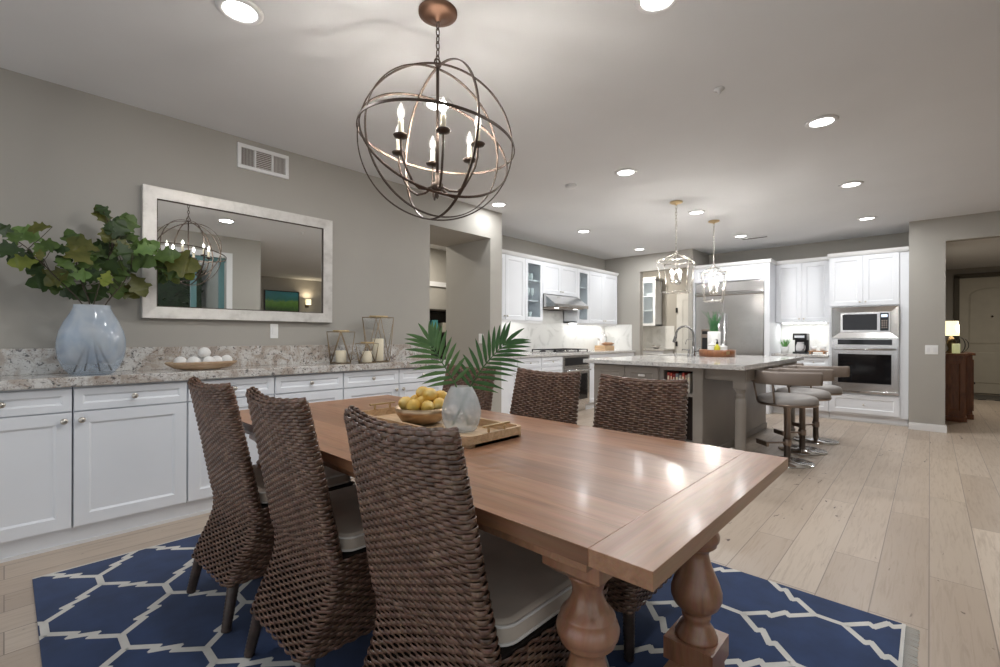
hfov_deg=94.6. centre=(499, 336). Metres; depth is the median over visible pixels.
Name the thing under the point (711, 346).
canister
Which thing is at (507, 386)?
base cabinet
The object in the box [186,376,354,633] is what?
dining chair
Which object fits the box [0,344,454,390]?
countertop
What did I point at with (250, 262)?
mirror glass
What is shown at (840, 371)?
counter stool
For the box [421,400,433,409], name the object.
lemon
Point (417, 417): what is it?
fruit bowl
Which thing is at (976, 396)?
door mat
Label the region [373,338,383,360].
pillar candle
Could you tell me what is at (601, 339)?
electric kettle
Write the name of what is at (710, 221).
lantern pendant
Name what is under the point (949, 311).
wall
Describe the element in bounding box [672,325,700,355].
kitchen faucet
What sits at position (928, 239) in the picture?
wall
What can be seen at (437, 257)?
wall
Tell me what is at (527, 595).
seat cushion
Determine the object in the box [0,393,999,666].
floor
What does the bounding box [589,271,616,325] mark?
upper cabinet
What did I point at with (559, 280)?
upper cabinet
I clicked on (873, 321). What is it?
microwave
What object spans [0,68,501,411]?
wall
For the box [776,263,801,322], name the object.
upper cabinet
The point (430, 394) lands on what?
lemon
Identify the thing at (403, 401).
lemon
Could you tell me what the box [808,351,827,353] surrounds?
serving board
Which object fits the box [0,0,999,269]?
ceiling
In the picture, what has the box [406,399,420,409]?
lemon
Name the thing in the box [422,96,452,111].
recessed light
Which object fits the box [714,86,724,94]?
sprinkler head
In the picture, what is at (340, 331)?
glass lantern
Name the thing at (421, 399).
lemon
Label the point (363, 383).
base cabinet
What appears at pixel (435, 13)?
orb chandelier
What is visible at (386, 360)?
glass lantern
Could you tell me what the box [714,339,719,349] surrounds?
soap bottle
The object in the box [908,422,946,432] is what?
baseboard
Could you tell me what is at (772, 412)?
trim
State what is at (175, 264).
leafy branch
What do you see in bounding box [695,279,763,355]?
refrigerator
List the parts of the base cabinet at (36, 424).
knob, shoe moulding, drawer, knob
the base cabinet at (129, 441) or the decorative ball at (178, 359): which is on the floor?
the base cabinet at (129, 441)
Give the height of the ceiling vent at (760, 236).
0.010 m
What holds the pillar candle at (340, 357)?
in the glass lantern at (340, 331)
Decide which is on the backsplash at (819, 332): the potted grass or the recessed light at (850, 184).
the potted grass
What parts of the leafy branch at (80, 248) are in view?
stem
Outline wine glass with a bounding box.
[530,288,533,299]
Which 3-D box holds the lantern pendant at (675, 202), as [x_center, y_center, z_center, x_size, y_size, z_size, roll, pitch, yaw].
[1.940,-0.983,5.085,0.340,1.000,0.340,0,0,33]
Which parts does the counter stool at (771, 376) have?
post, post, backrest, seat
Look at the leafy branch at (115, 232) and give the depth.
2.72 m
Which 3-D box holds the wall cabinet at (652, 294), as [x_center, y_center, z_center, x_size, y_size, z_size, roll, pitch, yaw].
[3.077,-0.723,9.848,0.670,1.010,0.340,0,0,43]
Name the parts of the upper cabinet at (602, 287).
door, light rail, door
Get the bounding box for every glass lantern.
[327,330,354,363]
[355,342,378,362]
[362,316,393,361]
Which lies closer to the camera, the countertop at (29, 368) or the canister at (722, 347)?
the countertop at (29, 368)
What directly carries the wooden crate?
on the backsplash at (553, 333)
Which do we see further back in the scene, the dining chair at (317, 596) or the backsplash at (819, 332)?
the backsplash at (819, 332)
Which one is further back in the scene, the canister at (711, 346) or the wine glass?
the wine glass
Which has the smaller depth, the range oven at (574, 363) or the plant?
the plant
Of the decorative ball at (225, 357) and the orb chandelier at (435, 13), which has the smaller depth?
the orb chandelier at (435, 13)
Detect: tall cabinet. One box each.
[693,263,780,413]
[829,251,908,424]
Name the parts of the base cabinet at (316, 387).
drawer, door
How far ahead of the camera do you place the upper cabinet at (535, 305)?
6.98 m
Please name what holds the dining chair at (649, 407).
on the area rug at (134, 608)
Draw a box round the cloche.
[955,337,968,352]
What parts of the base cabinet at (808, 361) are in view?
drawer, door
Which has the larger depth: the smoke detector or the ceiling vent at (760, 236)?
the ceiling vent at (760, 236)
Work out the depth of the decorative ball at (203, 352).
3.08 m
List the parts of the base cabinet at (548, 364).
drawer, drawer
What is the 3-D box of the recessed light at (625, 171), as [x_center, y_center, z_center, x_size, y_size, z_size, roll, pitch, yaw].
[1.137,-1.480,4.168,0.196,0.012,0.196,0,0,43]
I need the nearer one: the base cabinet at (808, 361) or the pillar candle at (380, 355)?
the pillar candle at (380, 355)
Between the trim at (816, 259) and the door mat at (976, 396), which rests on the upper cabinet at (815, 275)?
the trim at (816, 259)
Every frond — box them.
[405,321,470,424]
[452,321,530,425]
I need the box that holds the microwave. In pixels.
[832,306,898,337]
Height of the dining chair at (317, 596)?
0.978 m
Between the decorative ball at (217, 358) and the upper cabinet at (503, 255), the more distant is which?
the upper cabinet at (503, 255)
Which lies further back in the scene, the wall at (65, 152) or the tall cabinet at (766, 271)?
the tall cabinet at (766, 271)
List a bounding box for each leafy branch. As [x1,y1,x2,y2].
[0,221,111,370]
[25,228,109,370]
[73,237,200,371]
[84,204,140,370]
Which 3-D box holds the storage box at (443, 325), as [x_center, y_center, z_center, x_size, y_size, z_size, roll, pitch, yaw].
[-0.966,-0.146,7.763,0.200,0.160,0.140,0,0,43]
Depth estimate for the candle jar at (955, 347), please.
6.51 m
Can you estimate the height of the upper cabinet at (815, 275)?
0.910 m
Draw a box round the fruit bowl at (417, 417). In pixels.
[395,405,445,424]
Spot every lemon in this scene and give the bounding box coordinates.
[398,396,411,409]
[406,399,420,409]
[416,386,426,396]
[416,396,426,408]
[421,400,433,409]
[422,388,436,401]
[433,398,443,409]
[437,390,446,398]
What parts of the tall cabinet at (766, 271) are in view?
panel, door, door, panel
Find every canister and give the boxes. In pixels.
[707,342,715,349]
[720,344,727,349]
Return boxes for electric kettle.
[597,334,606,345]
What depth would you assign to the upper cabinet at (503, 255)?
6.36 m
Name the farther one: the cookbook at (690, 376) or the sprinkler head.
the cookbook at (690, 376)
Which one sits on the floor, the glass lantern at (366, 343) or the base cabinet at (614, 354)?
the base cabinet at (614, 354)
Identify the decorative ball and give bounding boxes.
[173,357,186,362]
[187,356,200,361]
[198,347,210,357]
[202,356,214,361]
[213,356,221,361]
[221,355,231,360]
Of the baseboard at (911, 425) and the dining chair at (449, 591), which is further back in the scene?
the baseboard at (911, 425)
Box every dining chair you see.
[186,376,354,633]
[244,386,379,666]
[343,405,607,666]
[442,364,495,410]
[510,368,580,423]
[592,374,688,662]
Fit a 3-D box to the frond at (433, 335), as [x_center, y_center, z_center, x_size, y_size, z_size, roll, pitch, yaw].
[-0.249,0.148,1.847,0.271,0.421,0.044,0,0,-1]
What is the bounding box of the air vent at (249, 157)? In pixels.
[237,142,288,178]
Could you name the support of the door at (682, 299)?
in the wall at (630, 269)
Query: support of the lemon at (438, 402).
in the fruit bowl at (417, 417)
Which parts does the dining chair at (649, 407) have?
leg, backrest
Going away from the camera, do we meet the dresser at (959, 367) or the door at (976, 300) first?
the dresser at (959, 367)
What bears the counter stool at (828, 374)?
on the floor
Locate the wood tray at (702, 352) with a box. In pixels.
[699,349,735,356]
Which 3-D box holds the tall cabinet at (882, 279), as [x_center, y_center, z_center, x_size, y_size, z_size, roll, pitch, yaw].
[5.224,0.035,6.533,0.855,2.310,0.639,0,0,43]
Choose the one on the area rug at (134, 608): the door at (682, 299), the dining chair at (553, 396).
the dining chair at (553, 396)
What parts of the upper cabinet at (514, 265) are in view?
light rail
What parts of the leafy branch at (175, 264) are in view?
stem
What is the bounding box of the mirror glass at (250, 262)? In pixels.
[158,200,321,312]
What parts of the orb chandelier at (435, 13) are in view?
arm, arm, arm, stem, chain, arm, arm, arm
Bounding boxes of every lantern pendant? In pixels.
[656,200,694,293]
[701,220,726,301]
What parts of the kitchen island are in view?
door, door, leg, leg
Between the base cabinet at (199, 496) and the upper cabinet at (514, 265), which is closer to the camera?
the base cabinet at (199, 496)
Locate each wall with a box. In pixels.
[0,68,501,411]
[430,248,445,309]
[502,235,604,310]
[605,249,708,355]
[709,232,908,264]
[908,211,999,424]
[945,266,999,394]
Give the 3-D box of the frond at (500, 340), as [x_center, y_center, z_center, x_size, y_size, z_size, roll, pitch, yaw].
[-0.033,0.148,1.868,0.324,0.422,0.034,0,0,-4]
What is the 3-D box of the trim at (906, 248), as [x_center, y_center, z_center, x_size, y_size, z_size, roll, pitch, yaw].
[5.226,-1.148,6.543,0.873,0.055,0.648,0,0,43]
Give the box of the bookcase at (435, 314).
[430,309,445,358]
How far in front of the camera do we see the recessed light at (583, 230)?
6.50 m
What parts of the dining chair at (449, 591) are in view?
backrest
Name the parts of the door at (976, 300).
casing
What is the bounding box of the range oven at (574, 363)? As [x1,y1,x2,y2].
[561,355,590,410]
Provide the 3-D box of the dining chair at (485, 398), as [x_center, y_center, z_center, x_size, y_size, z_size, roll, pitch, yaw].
[-0.369,0.673,2.790,0.506,0.978,0.609,0,0,43]
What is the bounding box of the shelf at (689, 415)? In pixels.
[676,370,692,439]
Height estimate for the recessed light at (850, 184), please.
0.012 m
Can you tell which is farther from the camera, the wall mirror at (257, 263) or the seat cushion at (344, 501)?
the wall mirror at (257, 263)
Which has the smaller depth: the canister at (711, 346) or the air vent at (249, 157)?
the air vent at (249, 157)
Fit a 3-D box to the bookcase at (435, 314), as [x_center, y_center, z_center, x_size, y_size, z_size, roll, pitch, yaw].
[-0.962,0.356,7.799,0.340,1.620,1.100,0,0,43]
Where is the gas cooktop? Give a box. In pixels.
[532,348,588,352]
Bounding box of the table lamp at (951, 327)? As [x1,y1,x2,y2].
[945,321,959,352]
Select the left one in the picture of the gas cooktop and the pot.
the gas cooktop
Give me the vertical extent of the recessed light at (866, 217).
0.012 m
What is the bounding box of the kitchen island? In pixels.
[594,361,796,450]
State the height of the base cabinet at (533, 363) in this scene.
0.883 m
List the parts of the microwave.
control panel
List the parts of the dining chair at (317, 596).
leg, backrest, leg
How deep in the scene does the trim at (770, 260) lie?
7.30 m
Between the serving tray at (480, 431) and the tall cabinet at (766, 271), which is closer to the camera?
the serving tray at (480, 431)
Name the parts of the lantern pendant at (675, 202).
chain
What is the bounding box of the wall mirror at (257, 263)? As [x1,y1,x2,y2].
[141,184,332,322]
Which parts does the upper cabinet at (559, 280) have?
door, door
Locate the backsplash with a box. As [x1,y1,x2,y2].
[0,344,430,375]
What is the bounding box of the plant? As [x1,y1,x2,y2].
[701,310,723,345]
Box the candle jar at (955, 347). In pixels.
[952,344,959,352]
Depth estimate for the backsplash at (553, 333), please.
7.81 m
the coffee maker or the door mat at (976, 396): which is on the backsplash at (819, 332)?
the coffee maker
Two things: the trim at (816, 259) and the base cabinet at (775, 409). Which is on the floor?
the base cabinet at (775, 409)
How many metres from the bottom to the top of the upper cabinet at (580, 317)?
0.945 m
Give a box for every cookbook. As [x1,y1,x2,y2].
[667,371,676,379]
[682,372,690,378]
[688,373,692,392]
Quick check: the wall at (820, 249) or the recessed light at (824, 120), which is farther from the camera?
the wall at (820, 249)
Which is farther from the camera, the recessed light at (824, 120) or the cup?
the cup
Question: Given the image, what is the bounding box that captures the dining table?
[239,395,787,666]
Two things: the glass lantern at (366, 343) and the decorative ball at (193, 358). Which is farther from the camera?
the glass lantern at (366, 343)
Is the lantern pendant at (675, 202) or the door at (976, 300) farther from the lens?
the door at (976, 300)
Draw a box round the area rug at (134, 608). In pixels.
[32,533,919,666]
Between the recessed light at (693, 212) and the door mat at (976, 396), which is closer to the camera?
the recessed light at (693, 212)
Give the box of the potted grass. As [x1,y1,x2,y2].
[780,339,789,352]
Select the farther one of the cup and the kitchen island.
the cup
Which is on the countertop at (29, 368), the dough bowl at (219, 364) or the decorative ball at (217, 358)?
the dough bowl at (219, 364)
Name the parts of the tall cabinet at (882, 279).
door, drawer, door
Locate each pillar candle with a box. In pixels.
[335,350,345,362]
[362,351,371,361]
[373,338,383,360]
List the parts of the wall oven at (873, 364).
handle, control panel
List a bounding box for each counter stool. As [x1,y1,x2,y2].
[751,368,822,468]
[772,365,834,455]
[787,363,849,444]
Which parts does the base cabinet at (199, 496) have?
shoe moulding, drawer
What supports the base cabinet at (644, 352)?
on the floor
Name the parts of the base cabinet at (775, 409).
door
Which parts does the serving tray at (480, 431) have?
handle, handle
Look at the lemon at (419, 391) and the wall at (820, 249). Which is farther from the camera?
the wall at (820, 249)
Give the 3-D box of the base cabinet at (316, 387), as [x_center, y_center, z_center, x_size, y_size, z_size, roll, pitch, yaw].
[-1.557,0.723,3.615,0.386,0.882,0.530,0,0,43]
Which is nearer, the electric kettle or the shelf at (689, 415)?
the shelf at (689, 415)
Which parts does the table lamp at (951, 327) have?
lamp shade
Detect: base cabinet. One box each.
[0,387,71,562]
[72,381,186,545]
[185,376,273,517]
[273,372,342,402]
[342,368,398,477]
[397,367,443,397]
[501,358,516,413]
[516,357,540,370]
[540,356,562,372]
[585,354,612,409]
[613,353,633,356]
[643,351,672,354]
[772,356,799,413]
[800,357,829,416]
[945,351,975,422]
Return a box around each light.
[215,0,263,24]
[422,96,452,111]
[490,202,506,206]
[577,229,590,232]
[615,168,636,175]
[634,0,677,13]
[688,210,704,214]
[733,234,747,237]
[783,322,825,323]
[805,114,838,128]
[839,181,863,187]
[857,216,876,220]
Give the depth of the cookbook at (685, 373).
4.47 m
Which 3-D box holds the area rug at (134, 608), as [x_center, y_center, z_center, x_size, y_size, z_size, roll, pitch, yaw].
[-0.281,1.164,2.023,3.112,0.009,2.401,0,0,43]
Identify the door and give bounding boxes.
[675,294,687,353]
[954,272,999,393]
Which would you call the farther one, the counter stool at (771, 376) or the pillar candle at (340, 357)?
the counter stool at (771, 376)
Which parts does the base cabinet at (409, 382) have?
door, drawer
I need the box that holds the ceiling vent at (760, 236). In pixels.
[741,236,768,239]
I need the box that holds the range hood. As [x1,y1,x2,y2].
[543,294,587,309]
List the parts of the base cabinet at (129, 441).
knob, shoe moulding, drawer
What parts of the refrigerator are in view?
door, handle, grille panel, door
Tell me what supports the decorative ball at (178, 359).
in the dough bowl at (219, 364)
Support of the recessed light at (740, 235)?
in the ceiling
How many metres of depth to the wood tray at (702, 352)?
5.66 m
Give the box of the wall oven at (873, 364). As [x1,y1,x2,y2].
[832,338,898,395]
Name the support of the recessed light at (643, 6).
in the ceiling
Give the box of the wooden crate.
[595,345,613,350]
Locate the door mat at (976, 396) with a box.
[974,394,999,400]
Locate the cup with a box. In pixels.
[810,346,816,350]
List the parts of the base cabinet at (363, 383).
drawer, door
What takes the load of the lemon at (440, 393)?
in the fruit bowl at (417, 417)
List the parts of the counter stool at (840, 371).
seat, backrest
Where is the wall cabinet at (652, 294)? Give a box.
[643,277,662,325]
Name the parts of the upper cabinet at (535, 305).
light rail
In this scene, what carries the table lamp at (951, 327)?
on the dresser at (959, 367)
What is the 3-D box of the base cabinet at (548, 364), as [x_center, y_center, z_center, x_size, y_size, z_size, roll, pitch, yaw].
[0.536,0.731,6.831,0.644,0.883,0.506,0,0,43]
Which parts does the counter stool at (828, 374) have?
seat, backrest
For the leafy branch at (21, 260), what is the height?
0.815 m
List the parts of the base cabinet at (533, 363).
drawer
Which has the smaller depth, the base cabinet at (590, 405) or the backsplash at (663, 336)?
the base cabinet at (590, 405)
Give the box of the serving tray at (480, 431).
[363,401,520,447]
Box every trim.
[430,281,445,287]
[502,249,618,275]
[693,258,776,269]
[772,412,907,426]
[777,257,828,264]
[827,246,908,258]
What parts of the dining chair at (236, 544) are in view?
leg, backrest, leg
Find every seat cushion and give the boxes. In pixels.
[252,465,350,503]
[329,485,365,548]
[478,529,571,642]
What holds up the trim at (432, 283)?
attached to the wall at (437, 257)
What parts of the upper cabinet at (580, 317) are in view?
door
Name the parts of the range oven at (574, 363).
door, control panel, handle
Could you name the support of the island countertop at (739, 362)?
on the kitchen island
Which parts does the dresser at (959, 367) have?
panel, door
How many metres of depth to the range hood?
7.16 m
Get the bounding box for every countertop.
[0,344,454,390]
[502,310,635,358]
[583,353,803,369]
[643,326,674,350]
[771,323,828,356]
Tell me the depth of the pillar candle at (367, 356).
3.89 m
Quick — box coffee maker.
[793,333,809,353]
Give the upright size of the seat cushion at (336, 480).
0.061 m
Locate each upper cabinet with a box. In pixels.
[502,254,505,321]
[504,254,524,322]
[524,258,542,323]
[543,262,577,297]
[563,269,588,324]
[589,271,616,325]
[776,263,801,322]
[802,261,828,322]
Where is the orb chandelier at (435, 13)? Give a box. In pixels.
[356,0,514,220]
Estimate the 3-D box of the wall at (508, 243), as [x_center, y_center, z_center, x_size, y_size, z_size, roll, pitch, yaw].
[0.725,-0.157,7.612,0.120,2.660,3.915,0,0,43]
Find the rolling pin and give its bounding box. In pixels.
[602,342,613,345]
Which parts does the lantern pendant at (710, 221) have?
stem, chain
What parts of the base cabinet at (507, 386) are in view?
drawer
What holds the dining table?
on the area rug at (134, 608)
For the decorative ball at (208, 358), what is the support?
in the dough bowl at (219, 364)
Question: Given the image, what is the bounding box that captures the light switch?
[925,345,937,354]
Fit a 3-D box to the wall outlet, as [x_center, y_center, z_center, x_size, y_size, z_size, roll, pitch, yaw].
[-1.786,-0.042,3.650,0.009,0.114,0.060,0,0,43]
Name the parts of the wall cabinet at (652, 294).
door, crown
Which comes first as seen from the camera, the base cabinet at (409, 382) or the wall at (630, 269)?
the base cabinet at (409, 382)
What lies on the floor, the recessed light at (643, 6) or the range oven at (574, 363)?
the range oven at (574, 363)
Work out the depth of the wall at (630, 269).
8.52 m
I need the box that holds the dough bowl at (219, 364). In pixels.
[165,360,236,369]
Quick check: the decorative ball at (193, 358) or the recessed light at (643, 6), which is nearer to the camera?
the recessed light at (643, 6)
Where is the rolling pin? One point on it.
(604, 343)
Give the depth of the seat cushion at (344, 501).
1.62 m
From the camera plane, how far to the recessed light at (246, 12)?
2.11 m
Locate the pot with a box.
[780,347,788,352]
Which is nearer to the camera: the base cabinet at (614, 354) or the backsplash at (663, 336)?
the base cabinet at (614, 354)
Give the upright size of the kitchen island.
0.884 m
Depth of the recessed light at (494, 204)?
5.18 m
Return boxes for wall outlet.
[270,324,277,337]
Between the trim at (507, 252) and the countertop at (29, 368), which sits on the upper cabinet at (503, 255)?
the trim at (507, 252)
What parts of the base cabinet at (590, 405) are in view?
door, drawer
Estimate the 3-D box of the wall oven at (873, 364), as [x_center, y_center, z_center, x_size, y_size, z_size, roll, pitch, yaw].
[4.978,0.406,6.313,0.727,0.755,0.112,0,0,43]
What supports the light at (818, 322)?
attached to the upper cabinet at (788, 276)
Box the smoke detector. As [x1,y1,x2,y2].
[565,183,576,188]
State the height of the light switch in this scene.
0.115 m
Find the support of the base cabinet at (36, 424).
on the floor
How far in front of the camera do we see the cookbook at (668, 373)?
4.57 m

